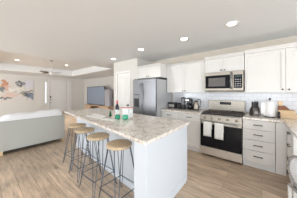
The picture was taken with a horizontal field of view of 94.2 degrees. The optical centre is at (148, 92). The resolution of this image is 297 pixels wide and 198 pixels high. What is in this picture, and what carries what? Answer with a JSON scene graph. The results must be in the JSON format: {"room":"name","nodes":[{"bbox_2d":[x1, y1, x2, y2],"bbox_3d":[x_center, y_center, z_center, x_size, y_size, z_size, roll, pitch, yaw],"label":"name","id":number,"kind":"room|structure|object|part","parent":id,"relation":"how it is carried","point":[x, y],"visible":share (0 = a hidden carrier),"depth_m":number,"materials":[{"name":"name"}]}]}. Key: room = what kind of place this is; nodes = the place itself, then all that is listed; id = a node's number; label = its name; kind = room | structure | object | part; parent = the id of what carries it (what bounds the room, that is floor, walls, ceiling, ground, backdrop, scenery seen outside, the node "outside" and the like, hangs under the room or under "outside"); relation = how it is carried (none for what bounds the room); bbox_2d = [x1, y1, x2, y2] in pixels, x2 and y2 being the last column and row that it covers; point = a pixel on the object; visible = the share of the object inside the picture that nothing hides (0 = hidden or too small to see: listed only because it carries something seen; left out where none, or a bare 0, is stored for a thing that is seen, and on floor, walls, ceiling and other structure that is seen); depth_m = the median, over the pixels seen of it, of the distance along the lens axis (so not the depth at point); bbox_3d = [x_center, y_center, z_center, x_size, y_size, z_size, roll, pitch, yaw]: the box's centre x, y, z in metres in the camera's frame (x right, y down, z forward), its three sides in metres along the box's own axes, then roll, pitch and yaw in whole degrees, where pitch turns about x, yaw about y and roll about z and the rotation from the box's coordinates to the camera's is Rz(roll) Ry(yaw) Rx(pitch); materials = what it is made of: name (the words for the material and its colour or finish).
{"room":"kitchen","nodes":[
{"label":"kitchen","id":0,"kind":"room"},
{"bbox_2d":[0,73,83,114],"bbox_3d":[-8.631,0.150,7.374,0.100,2.440,10.640,0,0,39],"label":"wall","id":1,"kind":"structure","parent":0,"point":[7,107],"depth_m":9.00,"materials":[{"name":"white paint"}]},
{"bbox_2d":[0,79,32,101],"bbox_3d":[-8.325,-0.115,7.640,0.034,1.250,3.040,0,0,39],"label":"painting","id":2,"kind":"object","parent":1,"relation":"attached to","point":[10,90],"visible":1,"depth_m":8.20,"materials":[{"name":"paint"}]},
{"bbox_2d":[44,81,46,103],"bbox_3d":[-6.979,0.010,9.369,0.060,1.520,0.160,0,0,39],"label":"window","id":3,"kind":"structure","parent":1,"relation":"in","point":[44,81],"depth_m":9.34,"materials":[{"name":"white glass"}]},
{"bbox_2d":[49,81,64,110],"bbox_3d":[-6.518,0.270,9.870,0.118,2.190,0.970,0,0,39],"label":"door","id":4,"kind":"structure","parent":1,"relation":"in","point":[56,88],"depth_m":9.89,"materials":[{"name":"white paint"}]},
{"bbox_2d":[48,79,65,110],"bbox_3d":[-6.510,0.240,9.864,0.018,2.260,1.100,0,0,39],"label":"trim","id":5,"kind":"structure","parent":1,"relation":"attached to","point":[48,79],"depth_m":9.84,"materials":[{"name":"white paint"}]},
{"bbox_2d":[68,82,70,110],"bbox_3d":[-5.982,0.270,10.485,0.040,2.190,0.230,0,0,39],"label":"door","id":6,"kind":"structure","parent":1,"relation":"in","point":[69,83],"depth_m":10.46,"materials":[{"name":"white paint"}]},
{"bbox_2d":[67,81,71,110],"bbox_3d":[-5.992,0.245,10.493,0.018,2.250,0.330,0,0,39],"label":"trim","id":7,"kind":"structure","parent":1,"relation":"attached to","point":[67,81],"depth_m":10.45,"materials":[{"name":"white paint"}]},
{"bbox_2d":[84,76,113,107],"bbox_3d":[-2.388,0.150,9.066,7.400,2.440,0.100,0,0,39],"label":"wall","id":8,"kind":"structure","parent":0,"point":[108,82],"depth_m":9.86,"materials":[{"name":"white paint"}]},
{"bbox_2d":[114,58,150,109],"bbox_3d":[-0.068,0.150,5.581,1.190,2.440,2.340,0,0,39],"label":"wall","id":9,"kind":"structure","parent":0,"point":[132,64],"depth_m":4.57,"materials":[{"name":"white paint"}]},
{"bbox_2d":[118,72,128,110],"bbox_3d":[-0.868,0.350,4.726,0.610,2.030,0.108,0,0,39],"label":"door","id":10,"kind":"structure","parent":9,"relation":"in","point":[123,78],"depth_m":4.74,"materials":[{"name":"white paint"}]},
{"bbox_2d":[116,70,130,106],"bbox_3d":[-0.874,0.318,4.718,0.750,2.105,0.018,0,0,39],"label":"trim","id":11,"kind":"structure","parent":9,"relation":"attached to","point":[129,71],"depth_m":4.50,"materials":[{"name":"white paint"}]},
{"bbox_2d":[0,109,292,197],"bbox_3d":[-2.681,1.420,2.487,15.500,0.100,10.640,0,0,39],"label":"floor","id":12,"kind":"structure","parent":0,"point":[39,170],"depth_m":2.22,"materials":[{"name":"brown wood"}]},
{"bbox_2d":[0,114,64,155],"bbox_3d":[-3.402,1.002,3.461,0.950,0.735,2.030,0,0,39],"label":"sofa","id":13,"kind":"object","parent":12,"relation":"on","point":[16,134],"visible":0.9,"depth_m":3.36,"materials":[{"name":"fabric"}]},
{"bbox_2d":[0,109,61,121],"bbox_3d":[-2.938,0.552,3.513,0.330,0.161,1.300,0,0,39],"label":"throw blanket","id":14,"kind":"object","parent":13,"relation":"on","point":[54,112],"visible":1,"depth_m":3.38,"materials":[{"name":"white fabric"}]},
{"bbox_2d":[63,123,91,168],"bbox_3d":[-1.387,0.997,2.692,0.395,0.742,0.395,0,0,38],"label":"bar stool","id":15,"kind":"object","parent":12,"relation":"on","point":[75,125],"visible":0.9,"depth_m":2.65,"materials":[{"name":"grey"}]},
{"bbox_3d":[-1.588,1.017,2.668,0.149,0.702,0.094,0,0,-7],"label":"leg","id":16,"kind":"part","parent":15,"relation":"part of","materials":[{"name":"grey metal"}]},
{"bbox_3d":[-1.363,1.017,2.490,0.094,0.702,0.149,0,0,-7],"label":"leg","id":17,"kind":"part","parent":15,"relation":"part of","materials":[{"name":"grey metal"}]},
{"bbox_3d":[-1.387,0.645,2.692,0.316,0.039,0.316,0,0,38],"label":"seat","id":18,"kind":"part","parent":15,"relation":"part of","materials":[{"name":"brown wood"}]},
{"bbox_2d":[68,127,100,182],"bbox_3d":[-1.088,0.997,2.362,0.395,0.742,0.395,0,0,42],"label":"bar stool","id":19,"kind":"object","parent":12,"relation":"on","point":[84,130],"visible":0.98,"depth_m":2.32,"materials":[{"name":"grey"}]},
{"bbox_3d":[-1.290,1.017,2.351,0.149,0.702,0.094,0,0,-3],"label":"leg","id":20,"kind":"part","parent":19,"relation":"part of","materials":[{"name":"grey metal"}]},
{"bbox_3d":[-1.076,1.017,2.160,0.094,0.702,0.149,0,0,-3],"label":"leg","id":21,"kind":"part","parent":19,"relation":"part of","materials":[{"name":"grey metal"}]},
{"bbox_3d":[-1.088,0.645,2.362,0.316,0.039,0.316,0,0,42],"label":"seat","id":22,"kind":"part","parent":19,"relation":"part of","materials":[{"name":"brown wood"}]},
{"bbox_3d":[-1.099,1.017,2.565,0.094,0.702,0.149,0,0,-3],"label":"leg","id":23,"kind":"part","parent":19,"relation":"part of","materials":[{"name":"grey metal"}]},
{"bbox_3d":[-0.885,1.017,2.374,0.149,0.702,0.094,0,0,-3],"label":"leg","id":24,"kind":"part","parent":19,"relation":"part of","materials":[{"name":"grey metal"}]},
{"bbox_2d":[79,132,116,197],"bbox_3d":[-0.739,0.997,2.031,0.395,0.742,0.395,0,0,38],"label":"bar stool","id":25,"kind":"object","parent":12,"relation":"on","point":[98,136],"visible":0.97,"depth_m":1.97,"materials":[{"name":"grey"}]},
{"bbox_3d":[-0.941,1.017,2.005,0.149,0.702,0.094,0,0,-7],"label":"leg","id":26,"kind":"part","parent":25,"relation":"part of","materials":[{"name":"grey metal"}]},
{"bbox_3d":[-0.713,1.017,1.829,0.094,0.702,0.149,0,0,-7],"label":"leg","id":27,"kind":"part","parent":25,"relation":"part of","materials":[{"name":"grey metal"}]},
{"bbox_3d":[-0.739,0.645,2.031,0.316,0.039,0.316,0,0,38],"label":"seat","id":28,"kind":"part","parent":25,"relation":"part of","materials":[{"name":"brown wood"}]},
{"bbox_3d":[-0.765,1.017,2.232,0.094,0.702,0.149,0,0,-7],"label":"leg","id":29,"kind":"part","parent":25,"relation":"part of","materials":[{"name":"grey metal"}]},
{"bbox_3d":[-0.538,1.017,2.057,0.149,0.702,0.094,0,0,-7],"label":"leg","id":30,"kind":"part","parent":25,"relation":"part of","materials":[{"name":"grey metal"}]},
{"bbox_2d":[84,104,113,109],"bbox_3d":[-3.369,1.105,9.211,2.900,0.530,0.442,0,0,39],"label":"media console","id":31,"kind":"object","parent":12,"relation":"on","point":[87,106],"visible":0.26,"depth_m":9.04,"materials":[{"name":"brown wood"}]},
{"bbox_2d":[87,86,104,105],"bbox_3d":[-3.615,0.222,9.401,2.260,1.235,0.280,0,0,39],"label":"television","id":32,"kind":"object","parent":31,"relation":"on","point":[95,95],"visible":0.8,"depth_m":9.27,"materials":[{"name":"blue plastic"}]},
{"bbox_2d":[105,89,111,105],"bbox_3d":[-2.479,0.324,8.515,0.520,1.030,0.208,0,0,39],"label":"speaker","id":33,"kind":"object","parent":31,"relation":"on","point":[108,92],"visible":0.98,"depth_m":8.38},
{"bbox_2d":[105,90,108,105],"bbox_3d":[-2.542,0.324,8.437,0.470,0.970,0.008,0,0,39],"label":"grille","id":34,"kind":"object","parent":33,"relation":"attached to","point":[106,91],"depth_m":8.42,"materials":[{"name":"grey fabric"}]},
{"bbox_2d":[98,139,133,197],"bbox_3d":[-0.364,0.997,1.716,0.395,0.742,0.395,0,0,39],"label":"bar stool","id":35,"kind":"object","parent":12,"relation":"on","point":[117,144],"visible":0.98,"depth_m":1.67,"materials":[{"name":"brown wood"}]},
{"bbox_3d":[-0.566,1.017,1.696,0.149,0.702,0.094,0,0,-6],"label":"leg","id":36,"kind":"part","parent":35,"relation":"part of","materials":[{"name":"grey metal"}]},
{"bbox_3d":[-0.344,1.017,1.514,0.094,0.702,0.149,0,0,-6],"label":"leg","id":37,"kind":"part","parent":35,"relation":"part of","materials":[{"name":"grey metal"}]},
{"bbox_3d":[-0.364,0.645,1.716,0.316,0.039,0.316,0,0,39],"label":"seat","id":38,"kind":"part","parent":35,"relation":"part of","materials":[{"name":"brown wood"}]},
{"bbox_3d":[-0.383,1.017,1.918,0.094,0.702,0.149,0,0,-6],"label":"leg","id":39,"kind":"part","parent":35,"relation":"part of","materials":[{"name":"grey metal"}]},
{"bbox_2d":[76,118,186,197],"bbox_3d":[-0.730,0.932,2.684,2.831,0.876,1.016,0,0,42],"label":"kitchen island","id":40,"kind":"object","parent":12,"relation":"on","point":[159,170],"visible":0.59,"depth_m":1.75,"materials":[{"name":"white paint"}]},
{"bbox_3d":[-0.914,1.325,2.613,2.601,0.090,0.012,0,0,44],"label":"baseboard","id":41,"kind":"part","parent":40,"relation":"part of","materials":[{"name":"white paint"}]},
{"bbox_2d":[64,108,189,144],"bbox_3d":[-0.765,0.475,2.700,3.012,0.036,1.106,0,0,43],"label":"island countertop","id":42,"kind":"structure","parent":40,"relation":"on","point":[142,129],"depth_m":1.97,"materials":[{"name":"stone"}]},
{"bbox_2d":[87,113,105,118],"bbox_3d":[-0.982,0.453,2.664,0.699,0.006,0.270,0,0,39],"label":"placemat","id":43,"kind":"object","parent":42,"relation":"on","point":[99,116],"visible":0.93,"depth_m":2.59,"materials":[{"name":"white fabric"}]},
{"bbox_2d":[121,107,132,117],"bbox_3d":[-0.391,0.364,2.515,0.240,0.183,0.060,0,0,7],"label":"sign","id":44,"kind":"object","parent":42,"relation":"on","point":[124,109],"visible":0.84,"depth_m":2.51,"materials":[{"name":"white paper"}]},
{"bbox_3d":[0.280,1.325,1.743,0.010,0.090,0.950,0,0,38],"label":"baseboard","id":45,"kind":"part","parent":40,"relation":"part of","materials":[{"name":"white paint"}]},
{"bbox_2d":[133,78,171,116],"bbox_3d":[0.101,0.490,4.157,0.850,1.760,0.907,0,0,39],"label":"refrigerator","id":46,"kind":"object","parent":12,"relation":"on","point":[150,96],"visible":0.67,"depth_m":3.81,"materials":[{"name":"grey metal"}]},
{"bbox_3d":[-0.308,0.455,4.035,0.372,1.660,0.065,0,0,39],"label":"door","id":47,"kind":"part","parent":46,"relation":"part of","materials":[{"name":"metal"}]},
{"bbox_3d":[-0.180,0.300,3.845,0.026,1.118,0.068,0,0,39],"label":"handle","id":48,"kind":"part","parent":46,"relation":"part of","materials":[{"name":"metal"}]},
{"bbox_3d":[0.023,0.455,3.763,0.472,1.660,0.065,0,0,39],"label":"door","id":49,"kind":"part","parent":46,"relation":"part of","materials":[{"name":"metal"}]},
{"bbox_2d":[161,111,178,119],"bbox_3d":[0.736,0.932,3.818,0.528,0.876,0.664,0,0,39],"label":"base cabinet","id":50,"kind":"object","parent":12,"relation":"on","point":[164,114],"visible":0.29,"depth_m":3.57,"materials":[{"name":"white paint"}]},
{"bbox_2d":[161,108,205,114],"bbox_3d":[0.946,0.475,3.655,1.062,0.036,0.670,0,0,39],"label":"countertop","id":51,"kind":"structure","parent":50,"relation":"on","point":[191,111],"depth_m":3.50,"materials":[{"name":"stone"}]},
{"bbox_2d":[168,102,176,108],"bbox_3d":[0.712,0.367,4.010,0.250,0.178,0.172,0,0,39],"label":"toaster","id":52,"kind":"object","parent":51,"relation":"on","point":[170,104],"visible":0.88,"depth_m":3.94,"materials":[{"name":"black plastic"}]},
{"bbox_2d":[180,97,185,108],"bbox_3d":[0.959,0.290,3.807,0.156,0.332,0.156,0,0,-6],"label":"blender","id":53,"kind":"object","parent":51,"relation":"on","point":[183,106],"visible":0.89,"depth_m":3.75,"materials":[{"name":"black plastic"}]},
{"bbox_2d":[185,98,192,109],"bbox_3d":[1.086,0.306,3.709,0.146,0.300,0.210,0,0,39],"label":"coffee maker","id":54,"kind":"object","parent":51,"relation":"on","point":[189,100],"visible":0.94,"depth_m":3.65,"materials":[{"name":"black plastic"}]},
{"bbox_2d":[192,99,200,109],"bbox_3d":[1.243,0.309,3.586,0.154,0.293,0.195,0,0,-13],"label":"electric kettle","id":55,"kind":"object","parent":51,"relation":"on","point":[196,106],"visible":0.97,"depth_m":3.54,"materials":[{"name":"silver plastic"}]},
{"bbox_2d":[179,113,200,152],"bbox_3d":[1.148,0.932,3.480,0.525,0.876,0.664,0,0,39],"label":"base cabinet","id":56,"kind":"object","parent":12,"relation":"on","point":[194,128],"visible":0.54,"depth_m":3.20,"materials":[{"name":"white paint"}]},
{"bbox_3d":[0.965,0.583,3.257,0.523,0.159,0.019,0,0,39],"label":"drawer","id":57,"kind":"part","parent":56,"relation":"part of","materials":[{"name":"white paint"}]},
{"bbox_3d":[0.965,0.965,3.257,0.523,0.584,0.019,0,0,39],"label":"door","id":58,"kind":"part","parent":56,"relation":"part of","materials":[{"name":"white paint"}]},
{"bbox_2d":[200,100,244,163],"bbox_3d":[1.634,0.780,3.041,0.765,1.180,0.747,0,0,39],"label":"range","id":59,"kind":"object","parent":12,"relation":"on","point":[229,113],"visible":0.98,"depth_m":2.82,"materials":[{"name":"silver metal"}]},
{"bbox_2d":[203,121,211,136],"bbox_3d":[1.238,0.762,2.893,0.160,0.297,0.052,0,0,39],"label":"dish towel","id":60,"kind":"object","parent":59,"relation":"hanging from","point":[207,126],"visible":1,"depth_m":2.88,"materials":[{"name":"fabric"}]},
{"bbox_2d":[214,123,223,139],"bbox_3d":[1.408,0.772,2.753,0.162,0.317,0.052,0,0,39],"label":"dish towel","id":61,"kind":"object","parent":59,"relation":"hanging from","point":[219,127],"visible":1,"depth_m":2.74,"materials":[{"name":"fabric"}]},
{"bbox_3d":[1.438,0.641,2.802,0.759,0.057,0.006,0,0,39],"label":"door trim","id":62,"kind":"part","parent":59,"relation":"part of","materials":[{"name":"silver metal"}]},
{"bbox_3d":[1.465,0.538,2.835,0.765,0.135,0.090,0,0,39],"label":"control panel","id":63,"kind":"part","parent":59,"relation":"part of","materials":[{"name":"silver metal"}]},
{"bbox_3d":[1.452,0.886,2.819,0.759,0.543,0.040,0,0,39],"label":"oven door","id":64,"kind":"part","parent":59,"relation":"part of","materials":[{"name":"black glass"}]},
{"bbox_3d":[1.455,1.245,2.823,0.759,0.160,0.030,0,0,39],"label":"drawer","id":65,"kind":"part","parent":59,"relation":"part of","materials":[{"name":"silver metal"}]},
{"bbox_2d":[201,110,244,117],"bbox_3d":[1.649,0.465,3.059,0.761,0.020,0.570,0,0,39],"label":"cooktop","id":66,"kind":"object","parent":59,"relation":"in","point":[211,113],"depth_m":2.95,"materials":[{"name":"black metal"}]},
{"bbox_2d":[243,119,274,172],"bbox_3d":[2.129,0.932,2.674,0.453,0.876,0.664,0,0,39],"label":"base cabinet","id":67,"kind":"object","parent":12,"relation":"on","point":[258,136],"visible":0.94,"depth_m":2.43,"materials":[{"name":"white paint"}]},
{"bbox_3d":[1.946,1.153,2.452,0.451,0.209,0.019,0,0,39],"label":"drawer","id":68,"kind":"part","parent":67,"relation":"part of","materials":[{"name":"white paint"}]},
{"bbox_3d":[1.946,0.950,2.452,0.451,0.184,0.019,0,0,39],"label":"drawer","id":69,"kind":"part","parent":67,"relation":"part of","materials":[{"name":"white paint"}]},
{"bbox_3d":[1.946,0.760,2.452,0.451,0.184,0.019,0,0,39],"label":"drawer","id":70,"kind":"part","parent":67,"relation":"part of","materials":[{"name":"white paint"}]},
{"bbox_3d":[1.946,0.583,2.452,0.451,0.159,0.019,0,0,39],"label":"drawer","id":71,"kind":"part","parent":67,"relation":"part of","materials":[{"name":"white paint"}]},
{"bbox_2d":[275,122,286,175],"bbox_3d":[2.366,0.932,2.496,0.130,0.876,0.618,0,0,39],"label":"base cabinet","id":72,"kind":"object","parent":12,"relation":"on","point":[280,128],"visible":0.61,"depth_m":2.26,"materials":[{"name":"white paint"}]},
{"bbox_2d":[286,127,292,177],"bbox_3d":[2.237,0.932,1.786,0.634,0.876,0.598,0,0,39],"label":"base cabinet","id":73,"kind":"object","parent":12,"relation":"on","point":[289,143],"visible":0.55,"depth_m":2.01,"materials":[{"name":"white paint"}]},
{"bbox_2d":[242,113,296,137],"bbox_3d":[2.007,0.475,1.916,1.230,0.036,2.010,0,0,39],"label":"countertop","id":74,"kind":"structure","parent":73,"relation":"on","point":[291,124],"depth_m":2.34,"materials":[{"name":"stone"}]},
{"bbox_2d":[249,101,259,115],"bbox_3d":[2.113,0.316,2.754,0.110,0.280,0.164,0,0,14],"label":"knife block","id":75,"kind":"object","parent":74,"relation":"on","point":[254,110],"visible":0.99,"depth_m":2.70,"materials":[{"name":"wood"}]},
{"bbox_2d":[261,98,275,117],"bbox_3d":[2.244,0.280,2.583,0.212,0.352,0.170,0,0,39],"label":"paper towel holder","id":76,"kind":"object","parent":74,"relation":"on","point":[268,108],"visible":1,"depth_m":2.52,"materials":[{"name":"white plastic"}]},
{"bbox_2d":[277,101,296,118],"bbox_3d":[2.554,0.306,2.432,0.410,0.300,0.180,0,0,39],"label":"wooden riser","id":77,"kind":"object","parent":74,"relation":"on","point":[284,111],"visible":0.91,"depth_m":2.44,"materials":[{"name":"brown wood"}]},
{"bbox_3d":[2.026,0.760,1.960,0.019,0.184,0.596,0,0,39],"label":"drawer","id":78,"kind":"part","parent":73,"relation":"part of","materials":[{"name":"white paint"}]},
{"bbox_3d":[2.026,0.583,1.960,0.019,0.159,0.596,0,0,39],"label":"drawer","id":79,"kind":"part","parent":73,"relation":"part of","materials":[{"name":"white paint"}]},
{"bbox_2d":[287,155,296,197],"bbox_3d":[1.713,1.014,1.361,0.384,0.712,0.380,0,0,17],"label":"dining chair","id":80,"kind":"object","parent":12,"relation":"on","point":[292,166],"visible":1,"depth_m":1.50,"materials":[{"name":"white"}]},
{"bbox_3d":[1.607,1.215,1.567,0.044,0.310,0.044,0,0,17],"label":"leg","id":81,"kind":"part","parent":80,"relation":"part of","materials":[{"name":"white paint"}]},
{"bbox_3d":[1.718,1.048,1.360,0.365,0.033,0.360,0,0,17],"label":"seat frame","id":82,"kind":"part","parent":80,"relation":"part of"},
{"bbox_2d":[293,134,296,197],"bbox_3d":[2.034,0.932,1.516,0.620,0.876,0.045,0,0,39],"label":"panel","id":83,"kind":"object","parent":12,"relation":"on","point":[294,137],"visible":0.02,"depth_m":1.69,"materials":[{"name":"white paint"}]},
{"bbox_2d":[0,0,296,79],"bbox_3d":[-2.681,-1.265,2.487,15.500,0.390,10.640,0,0,39],"label":"ceiling","id":84,"kind":"structure","parent":0,"point":[78,34],"depth_m":2.38,"materials":[{"name":"white paint"}]},
{"bbox_2d":[40,60,58,74],"bbox_3d":[-4.261,-1.085,6.062,0.792,0.630,0.792,0,0,-31],"label":"ceiling fan","id":85,"kind":"object","parent":84,"relation":"hanging from","point":[51,72],"visible":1,"depth_m":6.01,"materials":[{"name":"silver metal"}]},
{"bbox_2d":[0,63,107,74],"bbox_3d":[-4.505,-1.265,6.095,4.400,0.270,4.000,0,0,39],"label":"trim","id":86,"kind":"structure","parent":84,"relation":"attached to","point":[2,65],"depth_m":7.44,"materials":[{"name":"white paint"}]},
{"bbox_2d":[179,37,188,40],"bbox_3d":[0.710,-1.066,2.755,0.196,0.008,0.196,0,0,39],"label":"recessed light","id":87,"kind":"object","parent":84,"relation":"in","point":[182,38],"visible":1,"depth_m":2.75,"materials":[{"name":"white plastic"}]},
{"bbox_2d":[225,20,238,26],"bbox_3d":[1.296,-1.066,2.145,0.196,0.008,0.196,0,0,39],"label":"recessed light","id":88,"kind":"object","parent":84,"relation":"in","point":[235,22],"visible":1,"depth_m":2.13,"materials":[{"name":"white plastic"}]},
{"bbox_2d":[151,36,296,146],"bbox_3d":[2.850,0.150,2.603,7.100,2.440,0.100,0,0,39],"label":"wall","id":89,"kind":"structure","parent":0,"point":[199,56],"depth_m":3.35,"materials":[{"name":"beige paint"}]},
{"bbox_2d":[137,63,166,78],"bbox_3d":[0.187,-0.613,4.261,0.868,0.375,0.713,0,0,39],"label":"upper cabinet","id":90,"kind":"object","parent":89,"relation":"attached to","point":[157,70],"visible":0.93,"depth_m":3.96,"materials":[{"name":"white paint"}]},
{"bbox_3d":[-0.173,-0.588,4.166,0.431,0.318,0.019,0,0,39],"label":"door","id":91,"kind":"part","parent":90,"relation":"part of","materials":[{"name":"white paint"}]},
{"bbox_3d":[-0.018,-0.775,4.011,0.868,0.050,0.065,0,0,39],"label":"crown","id":92,"kind":"part","parent":90,"relation":"part of","materials":[{"name":"white paint"}]},
{"bbox_3d":[0.164,-0.588,3.890,0.431,0.318,0.019,0,0,39],"label":"door","id":93,"kind":"part","parent":90,"relation":"part of","materials":[{"name":"white paint"}]},
{"bbox_2d":[166,60,208,92],"bbox_3d":[1.039,-0.393,3.768,1.060,0.785,0.393,0,0,39],"label":"upper cabinet","id":94,"kind":"object","parent":89,"relation":"attached to","point":[186,77],"visible":0.88,"depth_m":3.62,"materials":[{"name":"white paint"}]},
{"bbox_3d":[0.744,-0.376,3.827,0.527,0.743,0.019,0,0,39],"label":"door","id":95,"kind":"part","parent":94,"relation":"part of","materials":[{"name":"white paint"}]},
{"bbox_3d":[0.935,-0.767,3.642,1.060,0.035,0.065,0,0,39],"label":"crown","id":96,"kind":"part","parent":94,"relation":"part of","materials":[{"name":"white paint"}]},
{"bbox_3d":[1.154,-0.376,3.490,0.527,0.743,0.019,0,0,39],"label":"door","id":97,"kind":"part","parent":94,"relation":"part of","materials":[{"name":"white paint"}]},
{"bbox_2d":[204,51,244,72],"bbox_3d":[1.747,-0.642,3.174,0.774,0.375,0.413,0,0,39],"label":"upper cabinet","id":98,"kind":"object","parent":89,"relation":"attached to","point":[235,61],"visible":0.86,"depth_m":3.02,"materials":[{"name":"white paint"}]},
{"bbox_3d":[1.500,-0.611,3.180,0.384,0.303,0.019,0,0,39],"label":"door","id":99,"kind":"part","parent":98,"relation":"part of","materials":[{"name":"white paint"}]},
{"bbox_3d":[1.636,-0.797,3.040,0.774,0.065,0.065,0,0,39],"label":"crown","id":100,"kind":"part","parent":98,"relation":"part of","materials":[{"name":"white paint"}]},
{"bbox_2d":[204,70,244,90],"bbox_3d":[1.717,-0.244,3.142,0.761,0.418,0.485,0,0,39],"label":"microwave","id":101,"kind":"object","parent":98,"relation":"attached to","point":[228,80],"visible":0.99,"depth_m":2.96,"materials":[{"name":"silver metal"}]},
{"bbox_3d":[1.541,-0.245,3.076,0.573,0.412,0.030,0,0,39],"label":"door","id":102,"kind":"part","parent":101,"relation":"part of","materials":[{"name":"silver metal"}]},
{"bbox_3d":[1.716,-0.250,2.874,0.032,0.355,0.070,0,0,39],"label":"handle","id":103,"kind":"part","parent":101,"relation":"part of","materials":[{"name":"metal"}]},
{"bbox_3d":[1.836,-0.245,2.833,0.185,0.412,0.030,0,0,39],"label":"control panel","id":104,"kind":"part","parent":101,"relation":"part of","materials":[{"name":"silver metal"}]},
{"bbox_3d":[1.800,-0.611,2.934,0.384,0.303,0.019,0,0,39],"label":"door","id":105,"kind":"part","parent":98,"relation":"part of","materials":[{"name":"white paint"}]},
{"bbox_2d":[173,93,296,113],"bbox_3d":[2.189,0.220,3.075,3.720,0.440,0.008,0,0,39],"label":"backsplash","id":106,"kind":"structure","parent":89,"relation":"attached to","point":[289,99],"depth_m":3.09,"materials":[{"name":"tile"}]},
{"bbox_2d":[244,42,296,92],"bbox_3d":[2.521,-0.425,2.551,1.200,0.850,0.393,0,0,39],"label":"upper cabinet","id":107,"kind":"object","parent":89,"relation":"attached to","point":[270,69],"visible":1,"depth_m":2.56,"materials":[{"name":"white paint"}]},
{"bbox_3d":[2.197,-0.391,2.633,0.593,0.773,0.019,0,0,39],"label":"door","id":108,"kind":"part","parent":107,"relation":"part of","materials":[{"name":"white paint"}]},
{"bbox_3d":[2.417,-0.815,2.424,1.200,0.070,0.065,0,0,39],"label":"crown","id":109,"kind":"part","parent":107,"relation":"part of","materials":[{"name":"white paint"}]},
{"bbox_3d":[2.662,-0.391,2.252,0.601,0.773,0.019,0,0,39],"label":"door","id":110,"kind":"part","parent":107,"relation":"part of","materials":[{"name":"white paint"}]}
]}

